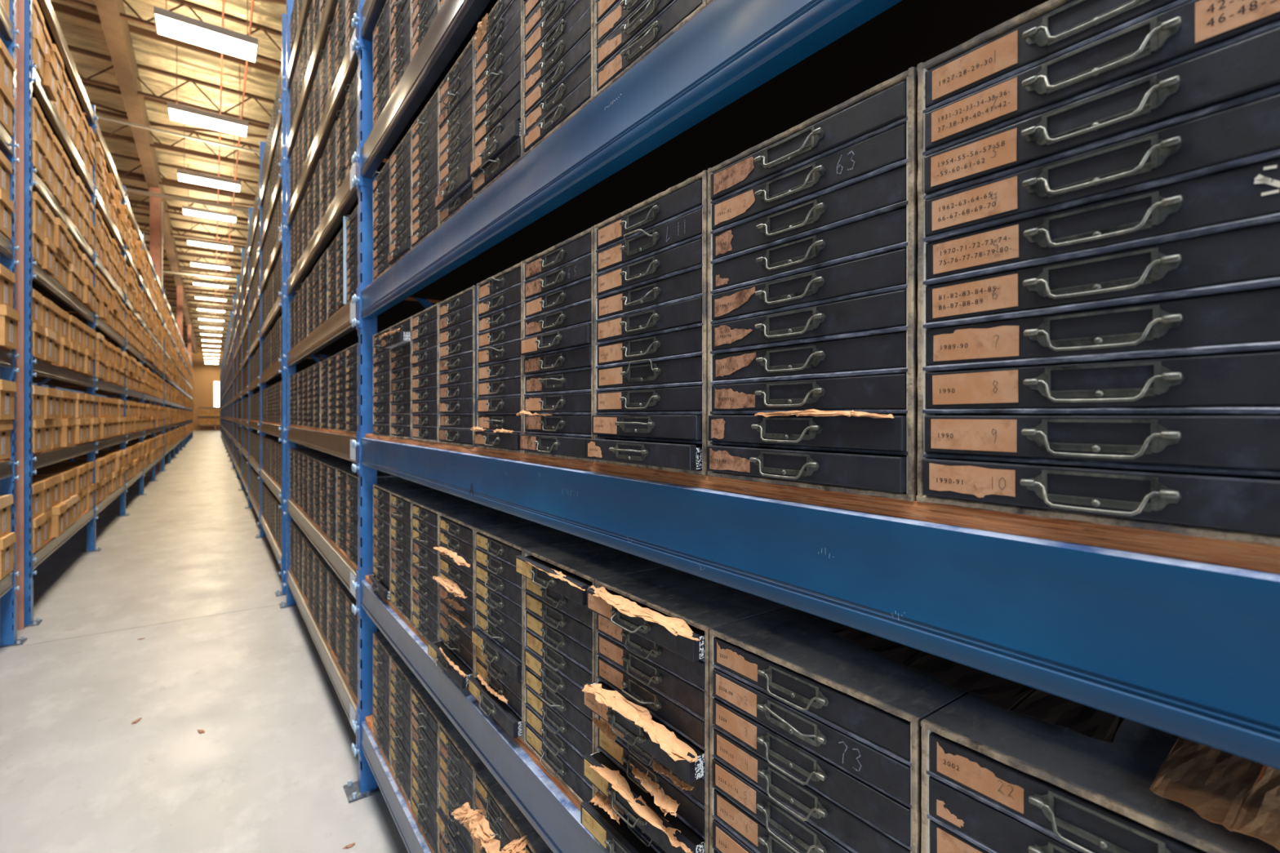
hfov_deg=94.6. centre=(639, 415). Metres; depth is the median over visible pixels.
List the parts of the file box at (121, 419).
lid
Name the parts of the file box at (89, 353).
lid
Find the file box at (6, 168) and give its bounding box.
[0,150,12,198]
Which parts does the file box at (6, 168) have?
lid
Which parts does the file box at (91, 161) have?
lid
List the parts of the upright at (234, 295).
post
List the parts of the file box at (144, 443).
lid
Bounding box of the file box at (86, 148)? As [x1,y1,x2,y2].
[81,141,89,171]
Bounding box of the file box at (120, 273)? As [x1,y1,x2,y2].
[118,270,122,289]
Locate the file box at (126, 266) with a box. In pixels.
[125,263,128,280]
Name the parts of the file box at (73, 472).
lid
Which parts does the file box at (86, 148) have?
lid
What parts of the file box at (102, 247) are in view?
lid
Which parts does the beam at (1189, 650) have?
plate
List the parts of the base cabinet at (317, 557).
drawer, drawer, drawer, drawer, drawer, drawer, drawer, drawer, drawer, drawer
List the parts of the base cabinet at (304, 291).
drawer, drawer, drawer, drawer, drawer, drawer, drawer, drawer, drawer, drawer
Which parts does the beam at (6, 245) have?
plate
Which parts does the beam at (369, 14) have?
plate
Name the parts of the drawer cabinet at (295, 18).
drawer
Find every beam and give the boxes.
[0,0,19,49]
[0,123,19,164]
[0,232,19,266]
[0,347,19,373]
[0,455,19,481]
[0,566,19,597]
[31,57,97,198]
[31,162,97,266]
[31,255,97,326]
[31,354,97,391]
[31,440,97,475]
[31,504,97,576]
[38,0,97,128]
[94,0,197,353]
[95,115,127,202]
[95,184,127,254]
[95,251,127,304]
[95,311,127,349]
[95,375,127,396]
[95,434,127,453]
[95,481,127,519]
[125,195,145,246]
[125,247,145,287]
[125,297,145,326]
[125,342,145,363]
[125,387,145,400]
[125,431,145,441]
[125,469,145,489]
[143,241,155,273]
[143,281,155,307]
[143,321,155,341]
[143,357,155,370]
[143,393,155,401]
[143,427,155,435]
[143,459,155,474]
[155,270,163,294]
[155,304,163,323]
[155,337,163,351]
[155,366,163,377]
[155,397,163,403]
[155,426,163,432]
[155,453,163,463]
[164,295,170,311]
[164,323,170,337]
[164,350,170,360]
[164,374,170,382]
[164,400,170,404]
[164,424,170,429]
[164,448,170,455]
[170,310,174,323]
[170,334,174,345]
[233,306,236,323]
[233,328,236,342]
[233,350,236,361]
[233,372,236,381]
[236,288,241,307]
[236,312,241,330]
[236,338,241,352]
[236,364,241,375]
[236,392,240,399]
[236,442,240,451]
[236,465,241,475]
[240,252,248,288]
[240,284,248,315]
[240,318,248,342]
[240,351,248,369]
[240,385,248,397]
[240,418,248,429]
[240,446,248,462]
[240,474,248,497]
[246,200,259,258]
[246,244,259,292]
[246,287,259,324]
[246,332,259,359]
[246,376,259,393]
[246,419,259,431]
[246,453,259,475]
[246,488,259,523]
[257,95,281,208]
[257,159,281,253]
[257,222,281,296]
[257,288,281,341]
[257,354,281,386]
[257,420,281,442]
[257,466,281,509]
[257,511,281,575]
[283,0,312,93]
[283,0,337,162]
[283,10,358,231]
[283,146,358,300]
[283,287,358,371]
[283,423,358,473]
[283,494,358,613]
[283,565,358,752]
[353,0,386,50]
[353,0,490,187]
[353,0,902,328]
[353,431,1279,769]
[353,573,608,852]
[353,712,431,852]
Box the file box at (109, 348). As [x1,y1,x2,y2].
[106,342,112,362]
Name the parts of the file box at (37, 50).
lid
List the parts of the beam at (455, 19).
plate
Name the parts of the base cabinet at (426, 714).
handle, handle, handle, handle, handle, handle, handle, handle, handle, handle, drawer, drawer, drawer, drawer, drawer, drawer, drawer, drawer, drawer, drawer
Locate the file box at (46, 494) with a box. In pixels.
[32,477,53,512]
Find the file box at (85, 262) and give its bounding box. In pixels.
[80,253,90,279]
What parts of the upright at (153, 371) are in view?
post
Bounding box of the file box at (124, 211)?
[120,204,128,226]
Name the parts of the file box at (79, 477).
lid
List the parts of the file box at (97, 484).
lid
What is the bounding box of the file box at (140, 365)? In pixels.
[137,362,142,377]
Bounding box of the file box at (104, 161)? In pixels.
[101,157,106,182]
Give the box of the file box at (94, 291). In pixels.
[88,286,97,311]
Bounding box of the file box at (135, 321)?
[133,316,137,333]
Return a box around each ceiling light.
[153,0,257,62]
[167,44,248,137]
[177,123,240,191]
[182,164,236,222]
[186,208,233,250]
[190,233,231,270]
[192,280,228,288]
[195,272,226,301]
[196,306,225,312]
[198,316,223,321]
[199,325,222,329]
[200,316,222,336]
[201,338,221,342]
[202,336,220,351]
[202,343,220,346]
[203,352,219,355]
[204,351,218,364]
[204,356,219,358]
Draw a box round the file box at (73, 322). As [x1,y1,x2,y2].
[67,315,78,343]
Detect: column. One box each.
[15,0,24,630]
[149,186,160,471]
[176,284,182,447]
[187,324,191,360]
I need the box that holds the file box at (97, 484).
[95,482,100,504]
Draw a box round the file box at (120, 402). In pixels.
[117,399,123,417]
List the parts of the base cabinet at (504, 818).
drawer, handle, handle, drawer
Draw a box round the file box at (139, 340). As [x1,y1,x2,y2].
[137,337,140,351]
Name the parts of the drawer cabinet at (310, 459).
drawer, drawer, drawer, drawer, drawer, drawer, drawer, drawer, drawer, drawer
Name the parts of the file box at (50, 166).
lid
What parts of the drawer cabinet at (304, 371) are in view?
drawer, drawer, drawer, drawer, drawer, drawer, drawer, drawer, drawer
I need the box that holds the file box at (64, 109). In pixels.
[60,93,69,131]
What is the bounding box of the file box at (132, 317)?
[131,314,133,328]
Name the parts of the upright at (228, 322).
post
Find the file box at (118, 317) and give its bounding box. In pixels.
[115,313,120,333]
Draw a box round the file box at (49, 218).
[44,204,54,242]
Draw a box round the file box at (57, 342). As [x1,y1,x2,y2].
[51,335,60,364]
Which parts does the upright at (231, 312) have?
post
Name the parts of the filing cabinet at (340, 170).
drawer, drawer, drawer, drawer, drawer, drawer, drawer, drawer, drawer, drawer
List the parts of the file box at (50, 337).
lid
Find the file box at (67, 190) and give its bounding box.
[60,177,72,216]
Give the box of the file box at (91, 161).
[88,150,93,181]
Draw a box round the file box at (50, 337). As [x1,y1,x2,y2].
[41,328,57,362]
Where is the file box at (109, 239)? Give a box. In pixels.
[107,232,111,253]
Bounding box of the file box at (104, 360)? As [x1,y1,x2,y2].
[98,358,106,379]
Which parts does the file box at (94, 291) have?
lid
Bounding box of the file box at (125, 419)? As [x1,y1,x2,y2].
[122,417,128,434]
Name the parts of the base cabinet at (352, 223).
drawer, drawer, drawer, drawer, drawer, drawer, drawer, drawer, drawer, drawer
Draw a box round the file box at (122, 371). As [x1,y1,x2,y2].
[119,366,124,385]
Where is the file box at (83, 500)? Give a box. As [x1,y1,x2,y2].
[80,487,87,514]
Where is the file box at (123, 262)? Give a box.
[121,256,125,275]
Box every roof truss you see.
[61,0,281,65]
[66,44,275,138]
[95,108,259,168]
[109,152,257,206]
[125,186,248,225]
[132,211,248,247]
[143,234,245,261]
[146,248,241,275]
[163,266,236,284]
[163,275,236,294]
[163,284,236,302]
[165,293,232,310]
[168,301,232,315]
[170,307,230,321]
[173,314,230,326]
[175,319,228,331]
[182,324,228,335]
[182,328,226,338]
[182,333,226,342]
[182,336,225,345]
[182,339,225,348]
[185,342,224,351]
[186,345,223,353]
[253,0,286,4]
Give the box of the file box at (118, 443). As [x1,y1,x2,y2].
[118,443,142,457]
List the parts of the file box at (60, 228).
lid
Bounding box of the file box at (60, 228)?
[53,217,67,254]
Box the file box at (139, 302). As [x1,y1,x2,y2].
[137,297,142,313]
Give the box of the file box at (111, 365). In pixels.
[106,361,115,382]
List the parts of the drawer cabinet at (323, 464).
drawer, drawer, drawer, drawer, drawer, drawer, drawer, drawer, drawer, drawer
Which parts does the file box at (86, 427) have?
lid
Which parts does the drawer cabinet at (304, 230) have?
drawer, drawer, drawer, drawer, drawer, drawer, drawer, drawer, drawer, drawer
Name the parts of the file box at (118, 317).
lid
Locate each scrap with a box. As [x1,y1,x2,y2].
[131,717,142,724]
[197,729,204,733]
[342,842,355,848]
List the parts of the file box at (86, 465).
lid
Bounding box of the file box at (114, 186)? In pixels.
[111,186,115,202]
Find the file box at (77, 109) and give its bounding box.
[75,97,82,125]
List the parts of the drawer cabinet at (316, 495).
drawer, drawer, drawer, drawer, drawer, drawer, drawer, drawer, drawer, drawer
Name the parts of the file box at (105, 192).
lid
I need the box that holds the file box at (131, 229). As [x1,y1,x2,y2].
[130,226,133,242]
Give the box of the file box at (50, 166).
[41,149,55,192]
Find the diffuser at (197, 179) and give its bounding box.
[177,173,239,191]
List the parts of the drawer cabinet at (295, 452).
drawer, drawer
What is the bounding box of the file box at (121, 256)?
[120,253,122,271]
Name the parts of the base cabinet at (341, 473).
drawer, drawer, drawer, drawer, drawer, drawer, drawer, drawer, drawer, drawer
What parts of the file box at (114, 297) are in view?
lid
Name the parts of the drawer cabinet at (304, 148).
drawer, drawer, drawer, drawer, drawer, drawer, drawer, drawer, drawer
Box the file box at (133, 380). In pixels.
[131,374,136,390]
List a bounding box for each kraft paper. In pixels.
[378,328,399,339]
[432,576,466,598]
[433,546,470,567]
[439,647,466,677]
[446,599,465,611]
[446,613,466,627]
[451,802,500,852]
[471,426,485,431]
[474,13,489,51]
[476,674,508,703]
[493,428,513,433]
[499,835,528,852]
[516,408,552,416]
[525,561,585,591]
[582,684,697,762]
[589,764,693,852]
[590,585,700,641]
[590,791,619,824]
[592,717,617,746]
[630,764,679,817]
[652,760,693,790]
[754,408,893,418]
[830,625,1124,743]
[1149,736,1279,850]
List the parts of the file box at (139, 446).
lid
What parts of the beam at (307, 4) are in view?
plate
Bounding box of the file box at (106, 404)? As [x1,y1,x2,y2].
[104,397,109,417]
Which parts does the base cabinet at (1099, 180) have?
drawer, handle, handle, handle, handle, drawer, handle, drawer, handle, drawer, handle, drawer, handle, drawer, drawer, drawer, handle, drawer, drawer, handle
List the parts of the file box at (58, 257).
lid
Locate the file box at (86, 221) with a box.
[82,211,89,243]
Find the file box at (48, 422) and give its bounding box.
[43,418,53,450]
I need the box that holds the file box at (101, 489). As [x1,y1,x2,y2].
[98,478,105,501]
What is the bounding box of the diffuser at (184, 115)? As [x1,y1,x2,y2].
[168,107,246,136]
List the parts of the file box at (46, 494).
lid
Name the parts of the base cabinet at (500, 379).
handle, handle, handle, handle, handle, handle, handle, handle, handle, handle, drawer, drawer, drawer, drawer, drawer, drawer, drawer, drawer, drawer, drawer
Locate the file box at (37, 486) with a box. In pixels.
[31,481,44,519]
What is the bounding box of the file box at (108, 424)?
[106,417,112,438]
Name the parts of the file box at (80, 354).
lid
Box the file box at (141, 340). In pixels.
[138,337,142,352]
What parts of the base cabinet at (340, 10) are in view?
drawer, drawer, drawer, drawer, drawer, drawer, drawer, drawer, drawer, drawer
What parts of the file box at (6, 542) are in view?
lid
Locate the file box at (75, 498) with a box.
[69,494,79,524]
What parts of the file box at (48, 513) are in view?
lid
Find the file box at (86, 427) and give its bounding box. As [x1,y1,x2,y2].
[84,417,90,442]
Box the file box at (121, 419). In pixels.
[118,417,123,435]
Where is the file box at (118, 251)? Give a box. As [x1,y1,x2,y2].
[116,246,120,267]
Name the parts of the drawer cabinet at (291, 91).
drawer, drawer, drawer, drawer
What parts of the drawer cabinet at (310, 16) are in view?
drawer, drawer, drawer, drawer, drawer, drawer, drawer, drawer, drawer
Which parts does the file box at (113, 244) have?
lid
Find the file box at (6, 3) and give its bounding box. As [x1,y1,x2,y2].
[0,0,9,17]
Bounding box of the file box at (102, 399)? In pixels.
[97,396,106,417]
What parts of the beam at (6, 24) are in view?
plate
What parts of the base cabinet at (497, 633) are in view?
handle, handle, handle, handle, handle, handle, handle, handle, handle, handle, drawer, drawer, drawer, drawer, drawer, drawer, drawer, drawer, drawer, drawer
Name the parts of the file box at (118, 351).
lid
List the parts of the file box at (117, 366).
lid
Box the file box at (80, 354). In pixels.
[76,345,85,372]
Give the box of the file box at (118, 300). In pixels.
[116,297,120,315]
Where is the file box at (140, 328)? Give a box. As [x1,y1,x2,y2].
[138,324,141,337]
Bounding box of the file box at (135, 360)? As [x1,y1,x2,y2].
[131,357,136,373]
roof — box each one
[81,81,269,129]
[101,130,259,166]
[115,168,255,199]
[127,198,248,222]
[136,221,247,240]
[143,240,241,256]
[163,257,241,269]
[163,269,236,278]
[163,280,236,289]
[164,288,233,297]
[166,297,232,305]
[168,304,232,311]
[172,311,230,317]
[175,321,228,327]
[182,330,226,334]
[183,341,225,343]
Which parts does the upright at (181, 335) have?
post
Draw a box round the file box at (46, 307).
[40,296,53,329]
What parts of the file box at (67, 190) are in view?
lid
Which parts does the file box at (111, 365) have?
lid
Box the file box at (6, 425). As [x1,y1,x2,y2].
[0,419,13,459]
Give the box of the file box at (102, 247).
[99,240,104,263]
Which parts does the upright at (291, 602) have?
foot plate, post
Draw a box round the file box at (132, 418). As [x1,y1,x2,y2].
[130,417,134,432]
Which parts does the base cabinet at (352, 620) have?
drawer, drawer, drawer, drawer, drawer, drawer, drawer, drawer, drawer, drawer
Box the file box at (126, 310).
[125,307,128,323]
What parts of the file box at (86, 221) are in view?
lid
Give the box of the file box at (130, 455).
[102,447,133,463]
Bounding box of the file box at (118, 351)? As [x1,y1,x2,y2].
[115,346,121,366]
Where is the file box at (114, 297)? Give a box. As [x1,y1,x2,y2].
[111,290,119,312]
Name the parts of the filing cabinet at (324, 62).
drawer, drawer, drawer, drawer, drawer, drawer, drawer, drawer, drawer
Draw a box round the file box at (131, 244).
[130,240,133,257]
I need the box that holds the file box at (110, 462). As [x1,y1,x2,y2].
[75,453,112,474]
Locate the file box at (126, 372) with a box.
[125,370,128,387]
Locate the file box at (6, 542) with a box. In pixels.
[0,532,16,580]
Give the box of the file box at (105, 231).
[103,225,109,247]
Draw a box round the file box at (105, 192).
[102,182,110,210]
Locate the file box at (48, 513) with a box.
[41,508,51,542]
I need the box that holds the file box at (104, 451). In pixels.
[97,450,122,452]
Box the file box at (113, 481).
[111,471,117,492]
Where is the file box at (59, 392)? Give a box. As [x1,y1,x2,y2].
[55,389,62,418]
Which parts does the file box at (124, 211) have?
lid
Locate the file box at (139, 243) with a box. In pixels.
[136,240,142,256]
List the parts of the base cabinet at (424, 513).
handle, handle, handle, handle, handle, handle, handle, handle, handle, handle, drawer, drawer, drawer, drawer, drawer, drawer, drawer, drawer, drawer, drawer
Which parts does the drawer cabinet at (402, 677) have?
handle, handle, handle, handle, handle, handle, handle, handle, handle, handle, drawer, drawer, drawer, drawer, drawer, drawer, drawer, drawer, drawer, drawer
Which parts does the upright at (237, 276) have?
post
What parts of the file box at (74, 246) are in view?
lid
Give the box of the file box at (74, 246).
[68,240,78,268]
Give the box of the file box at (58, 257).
[51,249,62,282]
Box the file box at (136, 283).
[134,280,137,295]
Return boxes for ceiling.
[49,0,286,344]
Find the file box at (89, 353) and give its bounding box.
[81,348,93,374]
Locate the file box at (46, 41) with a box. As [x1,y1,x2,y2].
[42,22,52,54]
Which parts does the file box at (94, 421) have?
lid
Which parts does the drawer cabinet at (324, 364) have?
drawer, drawer, drawer, drawer, drawer, drawer, drawer, drawer, drawer, drawer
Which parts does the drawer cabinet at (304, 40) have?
drawer, drawer, drawer, drawer, drawer, drawer, drawer, drawer, drawer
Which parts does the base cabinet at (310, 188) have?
drawer, drawer, drawer, drawer, drawer, drawer, drawer, drawer, drawer, drawer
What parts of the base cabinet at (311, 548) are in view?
drawer, drawer, drawer, drawer, drawer, drawer, drawer, drawer, drawer, drawer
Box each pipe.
[81,111,259,153]
[125,187,248,212]
[163,270,236,280]
[213,0,224,347]
[217,0,253,353]
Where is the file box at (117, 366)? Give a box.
[111,364,119,383]
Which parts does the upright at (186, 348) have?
post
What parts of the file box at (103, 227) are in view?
lid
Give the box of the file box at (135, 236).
[132,230,137,248]
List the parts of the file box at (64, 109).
lid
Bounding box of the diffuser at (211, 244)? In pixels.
[187,240,232,249]
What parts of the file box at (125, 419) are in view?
lid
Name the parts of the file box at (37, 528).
lid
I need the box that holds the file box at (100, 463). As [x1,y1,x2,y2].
[57,458,104,482]
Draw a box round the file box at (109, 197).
[107,195,112,216]
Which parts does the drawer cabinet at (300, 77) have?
drawer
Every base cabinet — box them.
[249,322,251,346]
[249,395,251,419]
[249,431,259,454]
[249,466,252,489]
[249,466,253,492]
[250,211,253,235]
[250,358,251,382]
[250,431,251,456]
[251,284,253,307]
[251,357,253,382]
[251,395,252,419]
[251,431,257,457]
[251,468,254,493]
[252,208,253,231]
[252,243,253,268]
[252,280,253,303]
[252,316,253,343]
[252,355,253,381]
[252,394,253,420]
[252,432,253,457]
[252,469,255,496]
[253,195,256,224]
[253,235,255,259]
[253,273,256,300]
[253,315,254,341]
[253,354,254,380]
[253,393,256,420]
[253,394,254,420]
[253,432,259,458]
[253,433,255,460]
[253,471,257,497]
[254,312,256,338]
[254,353,255,379]
[254,472,257,501]
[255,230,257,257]
[255,270,257,297]
[255,350,257,378]
[255,393,257,420]
[255,433,268,462]
[255,474,259,502]
[256,185,257,213]
[256,225,257,253]
[256,266,257,293]
[256,306,258,334]
[256,349,257,377]
[256,392,258,420]
[256,434,271,462]
[256,475,259,506]
[257,177,259,205]
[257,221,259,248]
[257,261,259,289]
[257,304,259,331]
[257,346,259,376]
[257,391,259,421]
[257,435,259,464]
[257,478,259,506]
[261,159,263,186]
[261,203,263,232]
[261,248,263,279]
[261,294,263,325]
[261,341,263,373]
[261,482,265,515]
[262,152,264,181]
[262,196,265,226]
[262,243,265,274]
[262,289,265,323]
[262,338,265,372]
[262,390,263,421]
[262,435,275,468]
[262,436,278,469]
[262,484,267,519]
[263,389,264,421]
[264,139,266,175]
[264,191,266,221]
[264,336,266,370]
[264,387,266,422]
[264,437,280,471]
[265,238,266,270]
[265,287,266,319]
[265,486,269,521]
[266,133,268,168]
[266,180,269,217]
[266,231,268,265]
[266,283,268,316]
[266,333,268,369]
[266,387,268,422]
[266,438,280,474]
[266,488,271,524]
[267,123,270,160]
[267,277,270,313]
[267,439,278,476]
[268,173,271,208]
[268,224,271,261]
[268,330,271,368]
[268,386,270,422]
[268,491,273,528]
[270,111,272,149]
[270,166,272,200]
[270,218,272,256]
[270,272,273,311]
[270,328,272,365]
[270,385,272,422]
[270,440,278,477]
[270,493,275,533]
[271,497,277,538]
[272,100,275,138]
[272,155,275,194]
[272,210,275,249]
[272,267,275,306]
[272,324,275,364]
[272,384,275,422]
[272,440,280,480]
[274,88,277,127]
[274,144,277,185]
[274,320,277,362]
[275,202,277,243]
[275,262,277,302]
[275,382,277,422]
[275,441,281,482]
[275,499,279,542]
[276,73,279,119]
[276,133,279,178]
[276,254,279,297]
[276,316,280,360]
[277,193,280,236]
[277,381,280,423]
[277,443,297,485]
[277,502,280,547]
[279,126,281,167]
[279,250,302,293]
[280,65,281,105]
[280,191,281,222]
[280,315,333,357]
[280,381,281,422]
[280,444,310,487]
[280,507,281,551]
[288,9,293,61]
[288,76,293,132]
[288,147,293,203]
[288,297,293,350]
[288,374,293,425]
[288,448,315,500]
[288,520,297,575]
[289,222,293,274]
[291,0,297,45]
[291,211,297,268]
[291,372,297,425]
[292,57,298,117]
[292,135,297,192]
[292,291,298,346]
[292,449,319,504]
[293,524,302,582]
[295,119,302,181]
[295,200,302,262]
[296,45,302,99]
[296,286,302,342]
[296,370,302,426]
[296,451,324,509]
[296,530,306,593]
[297,0,302,23]
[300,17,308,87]
[300,276,307,340]
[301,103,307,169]
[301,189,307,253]
[301,453,332,515]
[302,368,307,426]
[302,537,311,601]
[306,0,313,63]
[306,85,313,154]
[306,175,313,244]
[306,269,313,335]
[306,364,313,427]
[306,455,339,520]
[306,543,318,614]
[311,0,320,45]
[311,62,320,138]
[311,159,320,233]
[311,259,319,330]
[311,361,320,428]
[311,551,325,627]
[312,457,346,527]
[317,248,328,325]
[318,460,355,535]
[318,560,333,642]
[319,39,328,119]
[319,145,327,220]
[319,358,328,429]
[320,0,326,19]
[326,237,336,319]
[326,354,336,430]
[326,463,355,545]
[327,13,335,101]
[327,570,342,657]
[334,0,346,79]
[334,349,346,431]
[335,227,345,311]
[335,582,352,678]
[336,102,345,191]
[336,467,378,554]
[344,342,358,432]
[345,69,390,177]
[345,204,358,303]
[345,595,380,702]
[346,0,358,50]
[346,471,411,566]
[368,481,433,601]
[372,631,398,765]
[373,0,390,127]
[373,157,390,281]
[373,327,390,436]
[381,316,411,439]
[390,0,411,97]
[390,488,457,624]
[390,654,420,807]
[411,0,438,58]
[411,302,438,443]
[411,497,489,642]
[411,682,448,852]
[427,507,531,688]
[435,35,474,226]
[435,718,484,852]
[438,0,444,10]
[438,285,475,447]
[468,521,587,741]
[470,0,523,197]
[471,765,535,852]
[474,261,523,453]
[515,540,666,802]
[520,226,594,462]
[522,0,594,157]
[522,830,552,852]
[580,566,787,852]
[586,169,707,475]
[593,0,707,98]
[706,66,918,501]
[709,606,969,852]
[916,0,1279,546]
[920,692,1279,852]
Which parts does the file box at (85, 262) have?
lid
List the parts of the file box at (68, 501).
lid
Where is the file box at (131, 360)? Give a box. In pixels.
[128,355,133,373]
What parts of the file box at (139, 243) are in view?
lid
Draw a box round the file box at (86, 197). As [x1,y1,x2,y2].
[83,187,91,219]
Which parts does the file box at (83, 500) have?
lid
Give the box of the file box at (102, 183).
[98,178,103,198]
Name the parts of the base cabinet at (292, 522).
drawer, drawer, drawer, drawer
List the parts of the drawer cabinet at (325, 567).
drawer, drawer, drawer, drawer, drawer, drawer, drawer, drawer, drawer, drawer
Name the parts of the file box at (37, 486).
lid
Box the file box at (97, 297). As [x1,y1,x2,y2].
[95,293,100,316]
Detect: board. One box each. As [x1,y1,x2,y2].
[0,346,11,351]
[0,457,11,462]
[31,90,84,182]
[31,260,93,311]
[31,376,124,386]
[33,357,93,377]
[33,441,91,454]
[35,506,93,552]
[36,0,85,112]
[55,386,142,392]
[65,311,119,339]
[81,112,117,189]
[82,182,117,243]
[95,392,154,396]
[96,434,124,440]
[104,338,142,355]
[115,396,162,399]
[128,355,150,365]
[128,399,169,401]
[242,385,271,391]
[251,375,281,385]
[261,467,281,488]
[261,513,281,553]
[262,356,324,376]
[262,421,280,425]
[269,290,298,329]
[288,424,355,436]
[288,497,357,570]
[288,568,358,704]
[291,297,442,355]
[301,158,388,283]
[342,216,348,304]
[364,433,1279,573]
[364,574,581,810]
[364,715,433,852]
[365,0,1048,301]
[386,0,497,155]
[475,285,476,447]
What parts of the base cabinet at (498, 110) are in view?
handle, handle, handle, handle, handle, handle, handle, handle, drawer, handle, handle, drawer, drawer, drawer, drawer, drawer, drawer, drawer, drawer, drawer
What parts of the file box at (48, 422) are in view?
lid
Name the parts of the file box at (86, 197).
lid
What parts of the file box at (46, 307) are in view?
lid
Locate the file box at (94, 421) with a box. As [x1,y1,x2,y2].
[89,417,98,441]
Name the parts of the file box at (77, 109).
lid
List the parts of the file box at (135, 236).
lid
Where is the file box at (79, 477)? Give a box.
[33,466,85,493]
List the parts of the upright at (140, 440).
post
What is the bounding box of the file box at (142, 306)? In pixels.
[140,303,143,319]
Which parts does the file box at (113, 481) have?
lid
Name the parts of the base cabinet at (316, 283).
drawer, drawer, drawer, drawer, drawer, drawer, drawer, drawer, drawer, drawer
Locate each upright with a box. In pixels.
[0,0,27,648]
[24,0,42,627]
[35,104,101,552]
[48,185,129,516]
[84,233,146,495]
[106,264,157,481]
[125,286,165,471]
[126,288,167,470]
[136,305,172,463]
[145,317,176,457]
[164,327,180,453]
[170,335,183,450]
[172,342,184,447]
[175,348,186,444]
[188,356,191,440]
[190,360,192,439]
[221,362,222,438]
[224,345,225,446]
[225,338,226,448]
[226,322,230,456]
[226,331,228,452]
[228,311,240,462]
[231,294,236,469]
[231,297,233,467]
[234,275,239,478]
[238,247,258,490]
[244,207,269,508]
[254,141,266,538]
[275,13,320,596]
[279,0,328,608]
[342,0,432,803]
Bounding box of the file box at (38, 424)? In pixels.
[31,418,44,453]
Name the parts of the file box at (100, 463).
lid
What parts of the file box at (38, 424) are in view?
lid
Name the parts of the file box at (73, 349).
lid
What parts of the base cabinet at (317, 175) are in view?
drawer, drawer, drawer, drawer, drawer, drawer, drawer, drawer, drawer, drawer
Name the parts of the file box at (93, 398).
lid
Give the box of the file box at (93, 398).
[89,394,95,417]
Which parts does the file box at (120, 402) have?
lid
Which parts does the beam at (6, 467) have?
plate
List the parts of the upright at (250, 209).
post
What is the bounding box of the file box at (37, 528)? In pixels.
[31,513,46,553]
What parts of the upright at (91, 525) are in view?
post, foot plate, guard plate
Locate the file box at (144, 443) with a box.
[127,442,145,456]
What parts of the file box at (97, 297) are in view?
lid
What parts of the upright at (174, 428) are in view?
post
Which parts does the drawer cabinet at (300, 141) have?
drawer, drawer, drawer, drawer, drawer, drawer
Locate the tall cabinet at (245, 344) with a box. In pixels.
[220,235,248,472]
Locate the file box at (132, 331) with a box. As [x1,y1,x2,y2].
[130,328,133,346]
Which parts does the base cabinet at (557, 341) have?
handle, handle, handle, handle, handle, handle, handle, handle, handle, handle, drawer, drawer, drawer, drawer, drawer, drawer, drawer, drawer, drawer, drawer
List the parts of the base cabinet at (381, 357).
drawer, drawer, drawer, drawer, drawer, drawer, drawer, drawer, drawer, drawer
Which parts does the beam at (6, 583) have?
plate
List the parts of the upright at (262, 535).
foot plate, post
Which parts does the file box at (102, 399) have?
lid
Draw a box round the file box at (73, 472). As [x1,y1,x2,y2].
[33,468,76,497]
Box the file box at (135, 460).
[133,459,137,475]
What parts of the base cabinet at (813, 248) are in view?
handle, handle, handle, handle, handle, handle, handle, handle, handle, handle, drawer, drawer, drawer, drawer, drawer, drawer, drawer, drawer, drawer, drawer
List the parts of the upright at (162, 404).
post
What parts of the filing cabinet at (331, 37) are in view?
drawer, drawer, drawer, drawer, drawer, drawer, drawer, drawer, drawer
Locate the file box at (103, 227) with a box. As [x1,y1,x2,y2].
[101,219,105,244]
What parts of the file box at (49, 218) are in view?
lid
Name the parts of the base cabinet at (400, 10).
drawer, handle, handle, handle, handle, handle, drawer, handle, handle, drawer, drawer, drawer, drawer, drawer, drawer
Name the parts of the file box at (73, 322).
lid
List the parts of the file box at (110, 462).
lid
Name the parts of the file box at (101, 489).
lid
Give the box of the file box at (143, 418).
[141,416,144,430]
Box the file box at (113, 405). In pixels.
[111,398,116,417]
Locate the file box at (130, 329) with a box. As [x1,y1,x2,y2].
[127,326,131,343]
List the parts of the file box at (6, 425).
lid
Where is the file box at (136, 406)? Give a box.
[134,402,138,417]
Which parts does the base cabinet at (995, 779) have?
drawer, drawer, handle, handle, drawer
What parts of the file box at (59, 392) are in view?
lid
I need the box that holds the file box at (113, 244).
[111,238,118,262]
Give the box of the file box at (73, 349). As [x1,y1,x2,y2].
[69,342,78,370]
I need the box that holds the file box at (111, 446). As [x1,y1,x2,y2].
[111,445,134,460]
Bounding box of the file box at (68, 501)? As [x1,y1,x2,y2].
[58,498,71,528]
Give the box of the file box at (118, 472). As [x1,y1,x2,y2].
[114,470,120,488]
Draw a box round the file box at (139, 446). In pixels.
[115,443,141,458]
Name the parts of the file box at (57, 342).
lid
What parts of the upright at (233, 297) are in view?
post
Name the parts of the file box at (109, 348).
lid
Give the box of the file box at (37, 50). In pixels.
[31,29,45,81]
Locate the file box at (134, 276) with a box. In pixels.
[130,272,135,289]
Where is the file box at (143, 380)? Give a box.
[141,378,144,392]
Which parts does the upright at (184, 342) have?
post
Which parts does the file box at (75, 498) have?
lid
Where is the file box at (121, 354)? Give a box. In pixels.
[120,351,122,367]
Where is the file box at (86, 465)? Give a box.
[41,463,88,488]
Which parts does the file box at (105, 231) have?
lid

